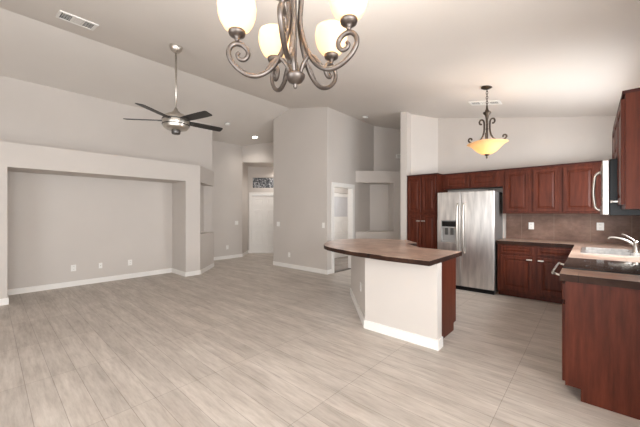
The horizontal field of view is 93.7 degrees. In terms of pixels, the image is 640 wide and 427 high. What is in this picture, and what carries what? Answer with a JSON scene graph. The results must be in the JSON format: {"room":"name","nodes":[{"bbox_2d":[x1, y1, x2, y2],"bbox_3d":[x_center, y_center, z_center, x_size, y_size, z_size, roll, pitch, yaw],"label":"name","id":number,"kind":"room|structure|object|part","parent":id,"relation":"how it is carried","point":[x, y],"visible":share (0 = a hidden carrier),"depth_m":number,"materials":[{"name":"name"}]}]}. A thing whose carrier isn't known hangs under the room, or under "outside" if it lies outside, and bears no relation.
{"room":"open-plan kitchen","nodes":[
{"label":"open-plan kitchen","id":0,"kind":"room"},
{"bbox_2d":[0,75,211,231],"bbox_3d":[-5.679,-0.775,5.603,1.000,4.350,7.300,0,0,42],"label":"wall","id":1,"kind":"structure","parent":0,"point":[35,114],"depth_m":6.06,"materials":[{"name":"beige paint"}]},
{"bbox_2d":[0,263,213,305],"bbox_3d":[-4.942,1.350,5.012,0.745,0.100,7.211,0,0,42],"label":"baseboard","id":2,"kind":"structure","parent":1,"relation":"attached to","point":[5,301],"depth_m":6.03,"materials":[{"name":"white paint"}]},
{"bbox_2d":[0,141,213,298],"bbox_3d":[-5.011,0.150,5.000,0.800,2.500,7.300,0,0,42],"label":"wall niche","id":3,"kind":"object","parent":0,"point":[60,209],"visible":0.94,"depth_m":5.91,"materials":[{"name":"beige paint"}]},
{"bbox_2d":[71,265,75,270],"bbox_3d":[-4.746,1.050,5.777,0.011,0.122,0.078,0,0,42],"label":"wall outlet","id":4,"kind":"object","parent":3,"relation":"attached to","point":[73,267],"visible":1,"depth_m":5.78,"materials":[{"name":"white plastic"}]},
{"bbox_2d":[212,140,241,256],"bbox_3d":[-3.055,-0.775,9.163,0.120,4.350,1.500,0,0,42],"label":"wall","id":5,"kind":"structure","parent":0,"point":[226,157],"depth_m":9.26,"materials":[{"name":"beige paint"}]},
{"bbox_2d":[214,250,248,259],"bbox_3d":[-2.825,1.350,9.497,0.450,0.100,2.280,0,0,25],"label":"baseboard","id":6,"kind":"structure","parent":5,"relation":"attached to","point":[247,251],"depth_m":9.37,"materials":[{"name":"white paint"}]},
{"bbox_2d":[242,142,272,253],"bbox_3d":[-1.146,-0.775,10.269,3.020,4.350,1.040,0,0,-3],"label":"wall","id":7,"kind":"structure","parent":0,"point":[255,155],"depth_m":9.72,"materials":[{"name":"beige paint"}]},
{"bbox_2d":[248,167,272,249],"bbox_3d":[-1.749,-0.125,10.699,1.620,3.050,0.120,0,0,-3],"label":"wall","id":8,"kind":"structure","parent":0,"point":[252,171],"depth_m":10.61,"materials":[{"name":"beige paint"}]},
{"bbox_2d":[249,192,272,252],"bbox_3d":[-1.955,0.328,10.619,1.090,2.145,0.018,0,0,-3],"label":"trim","id":9,"kind":"structure","parent":8,"relation":"attached to","point":[250,193],"depth_m":10.59,"materials":[{"name":"white paint"}]},
{"bbox_2d":[252,195,272,252],"bbox_3d":[-1.956,0.370,10.628,0.920,2.040,0.120,0,0,-3],"label":"door","id":10,"kind":"structure","parent":8,"relation":"in","point":[262,205],"depth_m":10.64,"materials":[{"name":"white paint"}]},
{"bbox_2d":[252,177,272,188],"bbox_3d":[-1.958,-1.090,10.678,0.920,0.420,0.060,0,0,-3],"label":"window","id":11,"kind":"structure","parent":8,"relation":"in","point":[257,182],"depth_m":10.66,"materials":[{"name":"grey glass"}]},
{"bbox_2d":[0,253,639,426],"bbox_3d":[-0.407,1.448,4.546,12.900,0.104,13.000,0,0,42],"label":"floor","id":12,"kind":"structure","parent":0,"point":[248,340],"depth_m":2.86,"materials":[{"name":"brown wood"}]},
{"bbox_2d":[407,173,447,248],"bbox_3d":[2.233,0.306,6.241,0.635,2.187,0.655,0,0,42],"label":"pantry cabinet","id":13,"kind":"object","parent":12,"relation":"on","point":[423,190],"visible":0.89,"depth_m":6.00,"materials":[{"name":"brown wood"}]},
{"bbox_3d":[1.930,0.652,6.141,0.280,1.255,0.020,0,0,42],"label":"door","id":14,"kind":"part","parent":13,"relation":"part of","materials":[{"name":"brown wood"}]},
{"bbox_3d":[1.930,-0.372,6.141,0.280,0.695,0.020,0,0,42],"label":"door","id":15,"kind":"part","parent":13,"relation":"part of","materials":[{"name":"brown wood"}]},
{"bbox_3d":[2.247,-0.776,6.257,0.635,0.022,0.611,0,0,42],"label":"crown molding","id":16,"kind":"part","parent":13,"relation":"part of","materials":[{"name":"brown wood"}]},
{"bbox_3d":[2.152,0.652,5.939,0.280,1.255,0.020,0,0,42],"label":"door","id":17,"kind":"part","parent":13,"relation":"part of","materials":[{"name":"brown wood"}]},
{"bbox_3d":[2.152,-0.372,5.939,0.280,0.695,0.020,0,0,42],"label":"door","id":18,"kind":"part","parent":13,"relation":"part of","materials":[{"name":"brown wood"}]},
{"bbox_2d":[442,258,455,338],"bbox_3d":[1.025,0.958,4.207,0.933,0.885,2.049,0,0,-15],"label":"base cabinet","id":19,"kind":"object","parent":12,"relation":"on","point":[449,266],"visible":0.23,"depth_m":3.47,"materials":[{"name":"brown wood"}]},
{"bbox_2d":[324,239,461,265],"bbox_3d":[0.939,0.486,4.374,2.143,0.053,1.990,0,0,42],"label":"countertop","id":20,"kind":"structure","parent":19,"relation":"on","point":[393,250],"depth_m":3.73,"materials":[{"name":"laminate"}]},
{"bbox_2d":[437,189,502,294],"bbox_3d":[2.812,0.493,5.662,0.970,1.814,0.728,0,0,42],"label":"refrigerator","id":21,"kind":"object","parent":12,"relation":"on","point":[468,222],"visible":0.94,"depth_m":5.37,"materials":[{"name":"grey metal"}]},
{"bbox_3d":[2.439,0.463,5.660,0.421,1.725,0.070,0,0,42],"label":"door","id":22,"kind":"part","parent":21,"relation":"part of","materials":[{"name":"silver metal"}]},
{"bbox_3d":[2.420,0.195,5.636,0.255,0.100,0.004,0,0,42],"label":"dispenser panel","id":23,"kind":"part","parent":21,"relation":"part of","materials":[{"name":"black plastic"}]},
{"bbox_3d":[2.514,0.270,5.497,0.033,0.929,0.083,0,0,42],"label":"handle","id":24,"kind":"part","parent":21,"relation":"part of","materials":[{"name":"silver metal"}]},
{"bbox_3d":[2.592,0.270,5.426,0.033,0.929,0.083,0,0,42],"label":"handle","id":25,"kind":"part","parent":21,"relation":"part of","materials":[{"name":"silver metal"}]},
{"bbox_3d":[2.802,0.463,5.332,0.541,1.725,0.070,0,0,42],"label":"door","id":26,"kind":"part","parent":21,"relation":"part of","materials":[{"name":"silver metal"}]},
{"bbox_2d":[498,244,572,303],"bbox_3d":[3.609,0.958,4.993,1.040,0.885,0.648,0,0,42],"label":"base cabinet","id":27,"kind":"object","parent":12,"relation":"on","point":[524,271],"visible":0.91,"depth_m":4.82,"materials":[{"name":"brown wood"}]},
{"bbox_3d":[3.243,0.603,4.954,0.450,0.125,0.020,0,0,42],"label":"drawer","id":28,"kind":"part","parent":27,"relation":"part of","materials":[{"name":"brown wood"}]},
{"bbox_3d":[3.243,0.985,4.954,0.450,0.570,0.020,0,0,42],"label":"door","id":29,"kind":"part","parent":27,"relation":"part of","materials":[{"name":"brown wood"}]},
{"bbox_3d":[3.622,0.985,4.612,0.450,0.570,0.020,0,0,42],"label":"door","id":30,"kind":"part","parent":27,"relation":"part of","materials":[{"name":"brown wood"}]},
{"bbox_3d":[3.622,0.603,4.612,0.450,0.125,0.020,0,0,42],"label":"drawer","id":31,"kind":"part","parent":27,"relation":"part of","materials":[{"name":"brown wood"}]},
{"bbox_2d":[551,257,639,275],"bbox_3d":[2.535,0.926,2.609,0.786,0.949,0.762,0,0,42],"label":"range","id":32,"kind":"object","parent":12,"relation":"on","point":[632,268],"visible":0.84,"depth_m":2.61,"materials":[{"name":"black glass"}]},
{"bbox_3d":[2.279,0.526,2.840,0.096,0.041,0.735,0,0,42],"label":"handle","id":33,"kind":"part","parent":32,"relation":"part of","materials":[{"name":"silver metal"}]},
{"bbox_2d":[562,281,639,419],"bbox_3d":[2.219,0.958,2.179,0.705,0.885,0.290,0,0,42],"label":"base cabinet","id":34,"kind":"object","parent":12,"relation":"on","point":[601,324],"visible":0.94,"depth_m":2.16,"materials":[{"name":"brown wood"}]},
{"bbox_3d":[1.965,0.603,2.409,0.020,0.125,0.250,0,0,42],"label":"drawer","id":35,"kind":"part","parent":34,"relation":"part of","materials":[{"name":"brown wood"}]},
{"bbox_3d":[1.965,0.995,2.409,0.020,0.590,0.250,0,0,42],"label":"door","id":36,"kind":"part","parent":34,"relation":"part of","materials":[{"name":"brown wood"}]},
{"bbox_2d":[559,268,639,289],"bbox_3d":[2.202,0.486,2.171,0.717,0.053,0.315,0,0,42],"label":"countertop","id":37,"kind":"structure","parent":34,"relation":"on","point":[628,281],"depth_m":2.19,"materials":[{"name":"stone"}]},
{"bbox_3d":[3.443,0.957,3.540,0.697,0.885,1.830,0,0,42],"label":"base cabinet","id":38,"kind":"object","parent":12,"relation":"on","visible":0},
{"bbox_2d":[496,238,639,262],"bbox_3d":[3.263,0.486,4.109,1.742,0.053,2.422,0,0,42],"label":"countertop","id":39,"kind":"structure","parent":38,"relation":"on","point":[577,246],"depth_m":4.31,"materials":[{"name":"stone"}]},
{"bbox_2d":[581,247,639,256],"bbox_3d":[3.488,0.551,3.614,0.510,0.197,0.840,0,0,42],"label":"sink","id":40,"kind":"object","parent":39,"relation":"in","point":[587,250],"visible":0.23,"depth_m":3.65,"materials":[{"name":"silver metal"}]},
{"bbox_2d":[586,248,628,251],"bbox_3d":[3.604,0.555,3.772,0.398,0.190,0.358,0,0,42],"label":"basin","id":41,"kind":"object","parent":40,"relation":"in","point":[599,249],"depth_m":3.88,"materials":[{"name":"grey metal"}]},
{"bbox_2d":[585,250,632,255],"bbox_3d":[3.342,0.555,3.483,0.398,0.190,0.358,0,0,42],"label":"basin","id":42,"kind":"object","parent":40,"relation":"in","point":[586,251],"depth_m":3.59,"materials":[{"name":"grey metal"}]},
{"bbox_2d":[608,234,639,252],"bbox_3d":[3.606,0.347,3.562,0.085,0.212,0.270,0,0,-35],"label":"faucet","id":43,"kind":"object","parent":39,"relation":"on","point":[635,244],"visible":1,"depth_m":3.48,"materials":[{"name":"silver metal"}]},
{"bbox_3d":[3.580,0.333,3.559,0.028,0.115,0.246,0,0,-41],"label":"spout","id":44,"kind":"part","parent":43,"relation":"part of","materials":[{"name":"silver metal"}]},
{"bbox_2d":[0,0,639,145],"bbox_3d":[-0.407,-1.875,4.546,12.900,1.890,13.000,0,0,42],"label":"ceiling","id":45,"kind":"structure","parent":0,"point":[428,58],"depth_m":4.04,"materials":[{"name":"paint"}]},
{"bbox_2d":[56,10,98,30],"bbox_3d":[-3.219,-2.555,3.982,0.335,0.079,0.400,0,0,42],"label":"ceiling vent","id":46,"kind":"object","parent":45,"relation":"in","point":[61,14],"visible":1,"depth_m":3.97,"materials":[{"name":"white plastic"}]},
{"bbox_2d":[123,43,222,134],"bbox_3d":[-2.070,-1.808,4.409,1.354,1.296,1.324,0,0,42],"label":"ceiling fan","id":47,"kind":"object","parent":45,"relation":"hanging from","point":[174,121],"visible":0.99,"depth_m":4.29,"materials":[{"name":"silver metal"}]},
{"bbox_3d":[-2.539,-1.355,4.337,0.530,0.036,0.135,0,0,-7],"label":"blade","id":48,"kind":"part","parent":47,"relation":"part of","materials":[{"name":"black wood"}]},
{"bbox_3d":[-2.190,-1.355,3.963,0.135,0.036,0.530,0,0,11],"label":"blade","id":49,"kind":"part","parent":47,"relation":"part of","materials":[{"name":"black wood"}]},
{"bbox_3d":[-1.727,-1.355,4.179,0.530,0.036,0.135,0,0,29],"label":"blade","id":50,"kind":"part","parent":47,"relation":"part of","materials":[{"name":"black wood"}]},
{"bbox_3d":[-1.789,-1.355,4.687,0.530,0.036,0.135,0,0,-43],"label":"blade","id":51,"kind":"part","parent":47,"relation":"part of","materials":[{"name":"black wood"}]},
{"bbox_2d":[217,0,367,91],"bbox_3d":[-0.113,-1.227,1.621,0.766,1.122,0.738,0,0,42],"label":"chandelier","id":52,"kind":"object","parent":45,"relation":"hanging from","point":[278,41],"visible":1,"depth_m":1.55,"materials":[{"name":"grey metal"}]},
{"bbox_3d":[-0.425,-1.010,1.538,0.195,0.160,0.195,0,0,42],"label":"lamp shade","id":53,"kind":"part","parent":52,"relation":"part of","materials":[{"name":"beige glass"}]},
{"bbox_3d":[-0.310,-0.994,1.562,0.344,0.588,0.025,0,0,-12],"label":"arm","id":54,"kind":"part","parent":52,"relation":"part of","materials":[{"name":"grey metal"}]},
{"bbox_3d":[-0.282,-1.040,1.860,0.195,0.160,0.195,0,0,42],"label":"lamp shade","id":55,"kind":"part","parent":52,"relation":"part of","materials":[{"name":"beige glass"}]},
{"bbox_3d":[-0.223,-1.006,1.758,0.024,0.564,0.344,0,0,-30],"label":"arm","id":56,"kind":"part","parent":52,"relation":"part of","materials":[{"name":"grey metal"}]},
{"bbox_3d":[-0.151,-1.006,1.419,0.025,0.564,0.344,0,0,6],"label":"arm","id":57,"kind":"part","parent":52,"relation":"part of","materials":[{"name":"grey metal"}]},
{"bbox_3d":[-0.132,-1.133,1.600,0.060,0.665,0.060,0,0,42],"label":"stem","id":58,"kind":"part","parent":52,"relation":"part of","materials":[{"name":"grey metal"}]},
{"bbox_3d":[-0.010,-1.006,1.735,0.024,0.564,0.344,0,0,42],"label":"arm","id":59,"kind":"part","parent":52,"relation":"part of","materials":[{"name":"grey metal"}]},
{"bbox_3d":[0.034,-1.003,1.526,0.344,0.570,0.024,0,0,24],"label":"arm","id":60,"kind":"part","parent":52,"relation":"part of","materials":[{"name":"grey metal"}]},
{"bbox_3d":[0.069,-1.040,1.823,0.195,0.160,0.195,0,0,42],"label":"lamp shade","id":61,"kind":"part","parent":52,"relation":"part of","materials":[{"name":"beige glass"}]},
{"bbox_3d":[0.142,-1.032,1.478,0.195,0.160,0.195,0,0,42],"label":"lamp shade","id":62,"kind":"part","parent":52,"relation":"part of","materials":[{"name":"beige glass"}]},
{"bbox_2d":[468,100,501,105],"bbox_3d":[2.684,-1.799,4.882,0.453,0.103,0.200,0,0,42],"label":"ceiling vent","id":63,"kind":"object","parent":45,"relation":"in","point":[492,102],"visible":0.95,"depth_m":4.87,"materials":[{"name":"white plastic"}]},
{"bbox_2d":[467,85,508,157],"bbox_3d":[2.333,-1.268,4.190,0.465,1.007,0.465,0,0,-3],"label":"pendant light","id":64,"kind":"object","parent":45,"relation":"hanging from","point":[486,146],"visible":1,"depth_m":4.13,"materials":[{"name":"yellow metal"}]},
{"bbox_3d":[2.220,-1.160,4.261,0.222,0.339,0.023,0,0,32],"label":"scroll arm","id":65,"kind":"part","parent":64,"relation":"part of","materials":[{"name":"brown metal"}]},
{"bbox_3d":[2.262,-1.160,4.077,0.023,0.339,0.222,0,0,32],"label":"scroll arm","id":66,"kind":"part","parent":64,"relation":"part of","materials":[{"name":"brown metal"}]},
{"bbox_3d":[2.333,-1.407,4.190,0.104,0.215,0.102,0,0,42],"label":"crown","id":67,"kind":"part","parent":64,"relation":"part of","materials":[{"name":"brown metal"}]},
{"bbox_3d":[2.333,-0.905,4.190,0.465,0.161,0.465,0,0,-3],"label":"lamp shade","id":68,"kind":"part","parent":64,"relation":"part of","materials":[{"name":"yellow glass"}]},
{"bbox_3d":[2.445,-1.160,4.119,0.222,0.339,0.023,0,0,32],"label":"scroll arm","id":69,"kind":"part","parent":64,"relation":"part of","materials":[{"name":"brown metal"}]},
{"bbox_2d":[273,107,373,269],"bbox_3d":[0.678,-0.775,8.902,1.930,4.350,3.680,0,0,42],"label":"wall","id":70,"kind":"structure","parent":0,"point":[314,148],"depth_m":7.50,"materials":[{"name":"beige paint"}]},
{"bbox_2d":[273,261,331,274],"bbox_3d":[-0.501,1.350,7.586,1.945,0.100,0.175,0,0,42],"label":"baseboard","id":71,"kind":"structure","parent":70,"relation":"attached to","point":[304,268],"depth_m":7.37,"materials":[{"name":"white paint"}]},
{"bbox_2d":[334,268,350,272],"bbox_3d":[0.531,1.392,7.381,0.130,0.008,0.735,0,0,42],"label":"trim","id":72,"kind":"structure","parent":70,"relation":"attached to","point":[344,268],"depth_m":7.33,"materials":[{"name":"white wood"}]},
{"bbox_2d":[331,182,354,272],"bbox_3d":[0.533,0.333,7.379,0.138,2.135,0.905,0,0,42],"label":"trim","id":73,"kind":"structure","parent":70,"relation":"attached to","point":[351,188],"depth_m":7.61,"materials":[{"name":"white paint"}]},
{"bbox_2d":[334,187,347,193],"bbox_3d":[0.826,0.100,8.850,1.400,2.600,3.560,0,0,42],"label":"wall","id":74,"kind":"structure","parent":0,"point":[336,190],"depth_m":9.56,"materials":[{"name":"beige paint"}]},
{"bbox_2d":[334,193,347,257],"bbox_3d":[0.697,0.374,9.586,0.120,2.039,0.960,0,0,42],"label":"door","id":75,"kind":"structure","parent":74,"relation":"in","point":[340,199],"depth_m":9.59,"materials":[{"name":"white paint"}]},
{"bbox_3d":[0.667,-0.215,9.613,0.010,0.630,0.700,0,0,42],"label":"pane","id":76,"kind":"part","parent":75,"relation":"part of","materials":[{"name":"white glass"}]},
{"bbox_2d":[356,171,400,239],"bbox_3d":[2.276,0.150,8.105,2.751,2.500,0.615,0,0,-3],"label":"wall","id":77,"kind":"structure","parent":0,"point":[385,186],"depth_m":7.79,"materials":[{"name":"beige paint"}]},
{"bbox_2d":[374,126,400,170],"bbox_3d":[2.600,-0.775,8.490,2.305,4.350,0.120,0,0,-3],"label":"wall","id":78,"kind":"structure","parent":0,"point":[387,141],"depth_m":8.39,"materials":[{"name":"beige paint"}]},
{"bbox_2d":[351,256,441,339],"bbox_3d":[0.711,0.958,4.083,0.552,0.885,2.214,0,0,-17],"label":"wall","id":79,"kind":"structure","parent":0,"point":[403,296],"depth_m":3.34,"materials":[{"name":"beige paint"}]},
{"bbox_2d":[350,288,442,350],"bbox_3d":[0.706,1.347,4.080,0.577,0.105,2.256,0,0,-17],"label":"baseboard","id":80,"kind":"structure","parent":79,"relation":"attached to","point":[431,343],"depth_m":3.35,"materials":[{"name":"white paint"}]},
{"bbox_2d":[401,112,410,239],"bbox_3d":[2.912,-0.775,7.578,0.140,4.350,3.450,0,0,42],"label":"wall","id":81,"kind":"structure","parent":0,"point":[405,116],"depth_m":6.30,"materials":[{"name":"beige paint"}]},
{"bbox_2d":[411,114,437,174],"bbox_3d":[2.275,-0.775,6.455,0.420,4.350,0.530,0,0,42],"label":"wall","id":82,"kind":"structure","parent":0,"point":[424,130],"depth_m":6.41,"materials":[{"name":"beige paint"}]},
{"bbox_2d":[438,116,615,237],"bbox_3d":[3.718,-0.775,5.428,3.100,4.350,0.120,0,0,42],"label":"wall","id":83,"kind":"structure","parent":0,"point":[533,141],"depth_m":5.41,"materials":[{"name":"beige paint"}]},
{"bbox_2d":[442,169,502,190],"bbox_3d":[2.958,-0.633,5.791,1.055,0.307,0.360,0,0,42],"label":"upper cabinet","id":84,"kind":"object","parent":83,"relation":"attached to","point":[487,179],"visible":0.95,"depth_m":5.63,"materials":[{"name":"brown wood"}]},
{"bbox_3d":[2.664,-0.618,5.827,0.430,0.235,0.020,0,0,42],"label":"door","id":85,"kind":"part","parent":84,"relation":"part of","materials":[{"name":"brown wood"}]},
{"bbox_3d":[2.960,-0.776,5.793,1.055,0.022,0.354,0,0,42],"label":"crown molding","id":86,"kind":"part","parent":84,"relation":"part of","materials":[{"name":"brown wood"}]},
{"bbox_3d":[3.007,-0.618,5.517,0.435,0.235,0.020,0,0,42],"label":"door","id":87,"kind":"part","parent":84,"relation":"part of","materials":[{"name":"brown wood"}]},
{"bbox_2d":[503,164,560,213],"bbox_3d":[3.646,-0.394,5.169,0.800,0.787,0.360,0,0,42],"label":"upper cabinet","id":88,"kind":"object","parent":83,"relation":"attached to","point":[534,189],"visible":0.95,"depth_m":5.03,"materials":[{"name":"brown wood"}]},
{"bbox_3d":[3.391,-0.380,5.170,0.350,0.700,0.020,0,0,42],"label":"door","id":89,"kind":"part","parent":88,"relation":"part of","materials":[{"name":"brown wood"}]},
{"bbox_3d":[3.648,-0.776,5.171,0.800,0.022,0.354,0,0,42],"label":"crown molding","id":90,"kind":"part","parent":88,"relation":"part of","materials":[{"name":"brown wood"}]},
{"bbox_3d":[3.688,-0.380,4.902,0.340,0.700,0.020,0,0,42],"label":"door","id":91,"kind":"part","parent":88,"relation":"part of","materials":[{"name":"brown wood"}]},
{"bbox_2d":[506,214,639,244],"bbox_3d":[2.928,0.223,3.703,1.720,0.475,3.500,0,0,42],"label":"backsplash","id":92,"kind":"structure","parent":83,"relation":"attached to","point":[554,227],"depth_m":4.92,"materials":[{"name":"tile"}]},
{"bbox_2d":[529,222,533,228],"bbox_3d":[3.737,0.218,5.307,0.078,0.122,0.011,0,0,42],"label":"wall outlet","id":93,"kind":"object","parent":92,"relation":"attached to","point":[531,224],"visible":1,"depth_m":5.30,"materials":[{"name":"white plastic"}]},
{"bbox_2d":[597,223,603,229],"bbox_3d":[4.399,0.204,4.708,0.085,0.122,0.011,0,0,42],"label":"wall outlet","id":94,"kind":"object","parent":92,"relation":"attached to","point":[600,226],"visible":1,"depth_m":4.70,"materials":[{"name":"white plastic"}]},
{"bbox_2d":[561,160,602,213],"bbox_3d":[4.276,-0.394,4.600,0.898,0.787,0.360,0,0,42],"label":"upper cabinet","id":95,"kind":"object","parent":83,"relation":"attached to","point":[576,178],"visible":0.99,"depth_m":4.62,"materials":[{"name":"brown wood"}]},
{"bbox_3d":[3.995,-0.380,4.625,0.387,0.700,0.020,0,0,42],"label":"door","id":96,"kind":"part","parent":95,"relation":"part of","materials":[{"name":"brown wood"}]},
{"bbox_3d":[4.278,-0.776,4.602,0.898,0.022,0.354,0,0,42],"label":"crown molding","id":97,"kind":"part","parent":95,"relation":"part of","materials":[{"name":"brown wood"}]},
{"bbox_3d":[3.389,-0.775,2.841,0.120,4.350,4.160,0,0,42],"label":"wall","id":98,"kind":"structure","parent":0,"visible":0},
{"bbox_2d":[612,110,617,158],"bbox_3d":[2.702,-0.628,2.468,0.400,0.387,0.775,0,0,42],"label":"upper cabinet","id":99,"kind":"object","parent":98,"relation":"attached to","point":[615,127],"visible":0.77,"depth_m":2.52,"materials":[{"name":"brown wood"}]},
{"bbox_3d":[2.688,-0.618,2.736,0.020,0.325,0.355,0,0,42],"label":"door","id":100,"kind":"part","parent":99,"relation":"part of","materials":[{"name":"brown wood"}]},
{"bbox_2d":[592,158,639,215],"bbox_3d":[2.640,-0.205,2.517,0.531,0.440,0.765,0,0,42],"label":"microwave","id":101,"kind":"object","parent":99,"relation":"attached to","point":[608,172],"visible":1,"depth_m":2.35,"materials":[{"name":"silver metal"}]},
{"bbox_3d":[2.591,-0.205,2.808,0.068,0.378,0.024,0,0,42],"label":"handle","id":102,"kind":"part","parent":101,"relation":"part of","materials":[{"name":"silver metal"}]},
{"bbox_3d":[2.502,-0.205,2.641,0.042,0.432,0.765,0,0,42],"label":"door","id":103,"kind":"part","parent":101,"relation":"part of","materials":[{"name":"silver metal"}]},
{"bbox_3d":[2.433,-0.618,2.454,0.020,0.325,0.355,0,0,42],"label":"door","id":104,"kind":"part","parent":99,"relation":"part of","materials":[{"name":"brown wood"}]},
{"bbox_2d":[610,88,639,209],"bbox_3d":[2.290,-0.426,2.042,0.440,0.792,0.400,0,0,42],"label":"upper cabinet","id":105,"kind":"object","parent":98,"relation":"attached to","point":[629,104],"visible":1,"depth_m":1.99,"materials":[{"name":"brown wood"}]},
{"bbox_3d":[2.163,-0.415,2.156,0.020,0.710,0.360,0,0,42],"label":"door","id":106,"kind":"part","parent":105,"relation":"part of","materials":[{"name":"brown wood"}]},
{"bbox_3d":[2.307,-0.811,2.026,0.394,0.022,0.400,0,0,42],"label":"crown molding","id":107,"kind":"part","parent":105,"relation":"part of","materials":[{"name":"brown wood"}]}
]}

